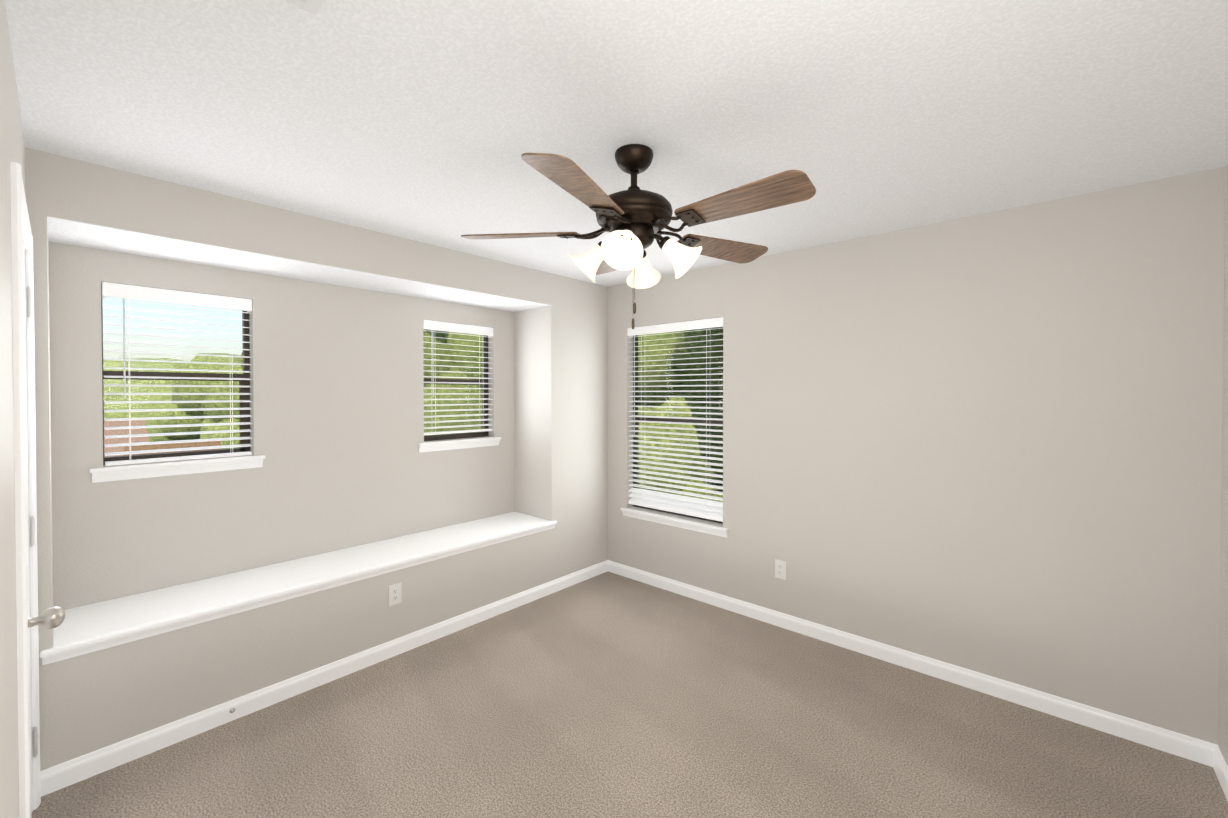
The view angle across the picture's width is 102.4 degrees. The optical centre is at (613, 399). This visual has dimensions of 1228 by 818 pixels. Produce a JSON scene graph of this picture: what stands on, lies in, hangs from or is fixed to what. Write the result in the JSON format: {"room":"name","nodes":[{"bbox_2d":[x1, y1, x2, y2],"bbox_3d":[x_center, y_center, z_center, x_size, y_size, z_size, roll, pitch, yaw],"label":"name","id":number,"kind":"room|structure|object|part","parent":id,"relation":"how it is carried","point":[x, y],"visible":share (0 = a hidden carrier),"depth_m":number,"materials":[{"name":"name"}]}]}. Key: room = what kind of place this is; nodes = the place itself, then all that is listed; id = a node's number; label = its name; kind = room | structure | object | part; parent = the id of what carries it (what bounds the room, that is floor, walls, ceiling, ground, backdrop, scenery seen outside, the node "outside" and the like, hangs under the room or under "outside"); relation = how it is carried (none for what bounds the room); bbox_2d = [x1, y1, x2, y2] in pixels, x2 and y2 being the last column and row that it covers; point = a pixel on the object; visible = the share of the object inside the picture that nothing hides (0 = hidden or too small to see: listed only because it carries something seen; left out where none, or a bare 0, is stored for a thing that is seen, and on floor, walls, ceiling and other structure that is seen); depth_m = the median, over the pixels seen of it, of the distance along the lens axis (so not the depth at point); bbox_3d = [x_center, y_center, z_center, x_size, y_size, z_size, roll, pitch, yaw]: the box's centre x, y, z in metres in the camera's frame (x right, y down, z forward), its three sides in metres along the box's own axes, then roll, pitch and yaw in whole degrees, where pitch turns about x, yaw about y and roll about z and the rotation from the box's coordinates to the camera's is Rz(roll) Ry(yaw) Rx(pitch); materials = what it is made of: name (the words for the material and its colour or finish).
{"room":"empty bedroom","nodes":[
{"label":"empty bedroom","id":0,"kind":"room"},
{"bbox_2d":[0,0,32,817],"bbox_3d":[-1.320,0.293,0.982,2.450,2.440,0.140,1,1,42],"label":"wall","id":1,"kind":"structure","parent":0,"point":[12,145],"depth_m":1.09,"materials":[{"name":"paint"}]},
{"bbox_2d":[10,161,65,817],"bbox_3d":[-1.855,0.455,1.518,0.888,2.104,0.222,1,1,42],"label":"closet door","id":2,"kind":"structure","parent":1,"relation":"in","point":[26,526],"depth_m":1.27,"materials":[{"name":"white wood"}]},
{"bbox_3d":[-1.831,0.455,1.545,0.888,2.104,0.017,1,1,42],"label":"casing frame","id":3,"kind":"part","parent":2,"relation":"part of","materials":[{"name":"white wood"}]},
{"bbox_3d":[-1.849,0.482,1.525,0.754,2.025,0.040,1,1,42],"label":"frame","id":4,"kind":"part","parent":2,"relation":"part of","materials":[{"name":"white wood"}]},
{"bbox_3d":[-1.883,0.478,1.486,0.798,2.059,0.138,1,1,42],"label":"jamb frame","id":5,"kind":"part","parent":2,"relation":"part of","materials":[{"name":"white wood"}]},
{"bbox_3d":[-1.578,0.609,1.365,0.064,0.064,0.083,1,1,42],"label":"knob","id":6,"kind":"part","parent":2,"relation":"part of","materials":[{"name":"grey metal"}]},
{"bbox_2d":[47,216,549,311],"bbox_3d":[-1.487,-0.709,2.970,0.459,0.004,2.521,1,1,42],"label":"ceiling","id":7,"kind":"structure","parent":0,"point":[72,232],"depth_m":2.53,"materials":[{"name":"paint"}]},
{"bbox_2d":[25,147,607,770],"bbox_3d":[-1.345,0.267,3.246,0.600,2.440,3.487,1,1,42],"label":"wall","id":8,"kind":"structure","parent":0,"point":[337,403],"depth_m":2.77,"materials":[{"name":"paint"}]},
{"bbox_2d":[101,284,249,464],"bbox_3d":[-2.270,-0.121,2.591,0.044,0.868,0.583,1,1,42],"label":"window","id":9,"kind":"structure","parent":8,"relation":"in","point":[245,323],"depth_m":2.63,"materials":[{"name":"clear glass"}]},
{"bbox_2d":[102,282,251,465],"bbox_3d":[-2.221,-0.121,2.547,0.060,0.863,0.575,1,1,42],"label":"window blind","id":10,"kind":"object","parent":9,"relation":"attached to","point":[157,295],"visible":0.98,"depth_m":2.51,"materials":[{"name":"white plastic"}]},
{"bbox_2d":[123,298,125,398],"bbox_3d":[-2.347,-0.244,2.366,0.007,0.478,0.007,1,1,42],"label":"blind wand","id":11,"kind":"object","parent":10,"relation":"hanging from","point":[124,366],"visible":1,"depth_m":2.36,"materials":[{"name":"white plastic"}]},
{"bbox_2d":[89,455,264,482],"bbox_3d":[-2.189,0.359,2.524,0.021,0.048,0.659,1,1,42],"label":"window sill","id":12,"kind":"structure","parent":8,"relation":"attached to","point":[154,472],"depth_m":2.49,"materials":[{"name":"white wood"}]},
{"bbox_2d":[39,512,556,657],"bbox_3d":[-1.476,0.949,2.979,0.490,0.022,2.586,1,1,42],"label":"window seat","id":13,"kind":"object","parent":8,"relation":"on","point":[90,624],"visible":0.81,"depth_m":2.53,"materials":[{"name":"white"}]},
{"bbox_2d":[42,524,555,665],"bbox_3d":[-1.307,0.980,2.829,0.023,0.036,2.574,1,1,42],"label":"trim","id":14,"kind":"structure","parent":8,"relation":"attached to","point":[120,641],"depth_m":2.37,"materials":[{"name":"white"}]},
{"bbox_2d":[40,560,607,796],"bbox_3d":[-1.128,1.443,3.042,0.013,0.092,3.170,1,1,42],"label":"baseboard","id":15,"kind":"structure","parent":8,"relation":"attached to","point":[70,772],"depth_m":2.42,"materials":[{"name":"white"}]},
{"bbox_2d":[389,583,401,605],"bbox_3d":[-1.275,1.136,2.878,0.007,0.120,0.076,1,1,42],"label":"electrical outlet","id":16,"kind":"object","parent":8,"relation":"attached to","point":[395,593],"visible":1,"depth_m":2.88,"materials":[{"name":"white plastic"}]},
{"bbox_2d":[423,330,487,440],"bbox_3d":[-1.220,-0.134,3.769,0.044,0.868,0.587,1,1,42],"label":"window","id":17,"kind":"structure","parent":8,"relation":"in","point":[457,435],"depth_m":3.85,"materials":[{"name":"brown metal"}]},
{"bbox_2d":[423,320,492,434],"bbox_3d":[-1.172,-0.157,3.725,0.060,0.818,0.579,1,1,42],"label":"window blind","id":18,"kind":"object","parent":17,"relation":"attached to","point":[453,327],"visible":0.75,"depth_m":3.70,"materials":[{"name":"white plastic"}]},
{"bbox_2d":[432,330,433,396],"bbox_3d":[-1.299,-0.257,3.543,0.007,0.478,0.007,1,1,42],"label":"blind wand","id":19,"kind":"object","parent":18,"relation":"hanging from","point":[433,363],"visible":1,"depth_m":3.54,"materials":[{"name":"white plastic"}]},
{"bbox_2d":[418,437,500,445],"bbox_3d":[-1.164,0.311,3.724,0.112,0.020,0.679,1,1,42],"label":"window sill","id":20,"kind":"structure","parent":8,"relation":"attached to","point":[457,441],"depth_m":3.65,"materials":[{"name":"white"}]},
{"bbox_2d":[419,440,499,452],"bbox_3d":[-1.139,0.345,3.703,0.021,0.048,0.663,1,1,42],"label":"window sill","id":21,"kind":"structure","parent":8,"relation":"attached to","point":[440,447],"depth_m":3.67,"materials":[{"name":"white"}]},
{"bbox_2d":[5,0,1227,286],"bbox_3d":[-0.485,-0.994,1.595,4.161,0.120,4.787,1,1,42],"label":"ceiling","id":22,"kind":"structure","parent":0,"point":[431,122],"depth_m":1.56,"materials":[{"name":"paint"}]},
{"bbox_2d":[286,0,325,15],"bbox_3d":[-0.704,-0.920,0.950,0.340,0.014,0.340,1,1,42],"label":"ceiling vent","id":23,"kind":"object","parent":22,"relation":"in","point":[313,7],"visible":1,"depth_m":1.15,"materials":[{"name":"white"}]},
{"bbox_2d":[461,144,815,328],"bbox_3d":[0.114,-0.603,1.851,1.236,0.668,1.295,1,1,42],"label":"ceiling fan","id":24,"kind":"object","parent":22,"relation":"hanging from","point":[634,220],"visible":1,"depth_m":1.75,"materials":[{"name":"brown wood"}]},
{"bbox_2d":[31,571,1227,817],"bbox_3d":[-0.485,1.566,1.625,4.161,0.120,4.787,1,1,42],"label":"floor","id":25,"kind":"structure","parent":0,"point":[607,695],"depth_m":2.15,"materials":[{"name":"carpet"}]},
{"bbox_2d":[608,166,1225,744],"bbox_3d":[1.131,0.266,3.281,3.971,2.440,0.140,1,1,42],"label":"wall","id":26,"kind":"structure","parent":0,"point":[988,444],"depth_m":2.50,"materials":[{"name":"paint"}]},
{"bbox_2d":[620,507,727,537],"bbox_3d":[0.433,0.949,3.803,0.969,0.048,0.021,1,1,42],"label":"window sill","id":27,"kind":"structure","parent":26,"relation":"attached to","point":[681,525],"depth_m":3.76,"materials":[{"name":"white wood"}]},
{"bbox_2d":[633,328,722,523],"bbox_3d":[0.505,0.157,3.875,0.893,1.493,0.044,1,1,42],"label":"window","id":28,"kind":"structure","parent":26,"relation":"in","point":[666,419],"depth_m":3.99,"materials":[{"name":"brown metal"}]},
{"bbox_2d":[627,317,722,521],"bbox_3d":[0.462,0.142,3.826,0.885,1.458,0.060,1,1,42],"label":"window blind","id":29,"kind":"object","parent":28,"relation":"attached to","point":[696,507],"visible":0.81,"depth_m":3.79,"materials":[{"name":"white plastic"}]},
{"bbox_2d":[634,336,634,435],"bbox_3d":[0.167,-0.111,4.052,0.007,0.822,0.007,1,1,42],"label":"blind wand","id":30,"kind":"object","parent":29,"relation":"hanging from","point":[634,385],"visible":0.96,"depth_m":4.05,"materials":[{"name":"white plastic"}]},
{"bbox_2d":[775,559,785,579],"bbox_3d":[1.089,1.113,3.230,0.076,0.120,0.007,1,1,42],"label":"electrical outlet","id":31,"kind":"object","parent":26,"relation":"attached to","point":[780,569],"visible":1,"depth_m":3.23,"materials":[{"name":"white plastic"}]},
{"bbox_2d":[608,560,1207,765],"bbox_3d":[1.185,1.442,3.145,3.330,0.092,0.013,1,1,42],"label":"baseboard","id":32,"kind":"structure","parent":26,"relation":"attached to","point":[1194,749],"depth_m":2.58,"materials":[{"name":"white"}]},
{"bbox_2d":[1218,164,1227,765],"bbox_3d":[0.969,0.302,0.220,0.140,2.440,4.647,1,1,42],"label":"wall","id":33,"kind":"structure","parent":0,"point":[1223,690],"depth_m":1.96,"materials":[{"name":"paint"}]},
{"bbox_2d":[1208,742,1227,800],"bbox_3d":[0.959,1.475,0.337,0.013,0.092,4.507,1,1,42],"label":"baseboard","id":34,"kind":"structure","parent":33,"relation":"attached to","point":[1216,760],"depth_m":1.95,"materials":[{"name":"white"}]},
{"label":"outside","id":35,"kind":"structure","parent":0,"visible":0},
{"bbox_3d":[-2.188,4.603,1.899,120.000,0.200,120.000,1,1,42],"label":"ground","id":36,"kind":"structure","parent":35,"visible":0},
{"bbox_2d":[104,420,149,456],"bbox_3d":[-12.545,2.403,8.288,3.800,3.950,6.800,1,1,42],"label":"house","id":37,"kind":"structure","parent":36,"relation":"on","point":[121,432],"depth_m":10.10,"materials":[{"name":"beige"}]},
{"bbox_2d":[103,358,151,370],"bbox_3d":[-20.088,1.811,18.183,8.788,6.938,7.418,1,1,42],"label":"tree","id":38,"kind":"object","parent":36,"relation":"on","point":[111,364],"depth_m":17.05,"materials":[{"name":"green plant"}]},
{"bbox_2d":[103,358,186,441],"bbox_3d":[-12.707,3.080,17.373,8.681,9.473,9.323,1,1,42],"label":"tree","id":39,"kind":"object","parent":36,"relation":"on","point":[140,364],"depth_m":13.90,"materials":[{"name":"green plant"}]},
{"bbox_2d":[124,441,220,455],"bbox_3d":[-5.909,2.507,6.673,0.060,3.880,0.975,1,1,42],"label":"fence","id":40,"kind":"object","parent":36,"relation":"on","point":[162,446],"depth_m":6.63,"materials":[{"name":"brown wood"}]},
{"bbox_2d":[156,353,242,448],"bbox_3d":[-8.996,1.452,12.821,3.626,5.847,4.133,1,1,42],"label":"tree","id":41,"kind":"object","parent":36,"relation":"on","point":[197,366],"depth_m":11.46,"materials":[{"name":"green plant"}]},
{"bbox_2d":[238,329,482,435],"bbox_3d":[-3.699,-0.379,11.619,7.878,9.537,8.324,1,1,42],"label":"tree","id":42,"kind":"object","parent":36,"relation":"on","point":[463,341],"depth_m":9.26,"materials":[{"name":"green plant"}]},
{"bbox_2d":[638,332,683,405],"bbox_3d":[0.533,-0.717,11.906,6.526,10.207,7.517,1,1,42],"label":"tree","id":43,"kind":"object","parent":36,"relation":"on","point":[645,352],"depth_m":8.28,"materials":[{"name":"green plant"}]},
{"bbox_2d":[638,389,722,504],"bbox_3d":[1.689,2.276,9.728,3.961,5.292,5.423,1,1,42],"label":"tree","id":44,"kind":"object","parent":36,"relation":"on","point":[683,436],"depth_m":8.26,"materials":[{"name":"green plant"}]},
{"bbox_2d":[671,327,722,401],"bbox_3d":[3.426,-1.039,8.914,7.317,10.920,7.431,1,1,42],"label":"tree","id":45,"kind":"object","parent":36,"relation":"on","point":[699,337],"depth_m":8.01,"materials":[{"name":"green plant"}]}
]}

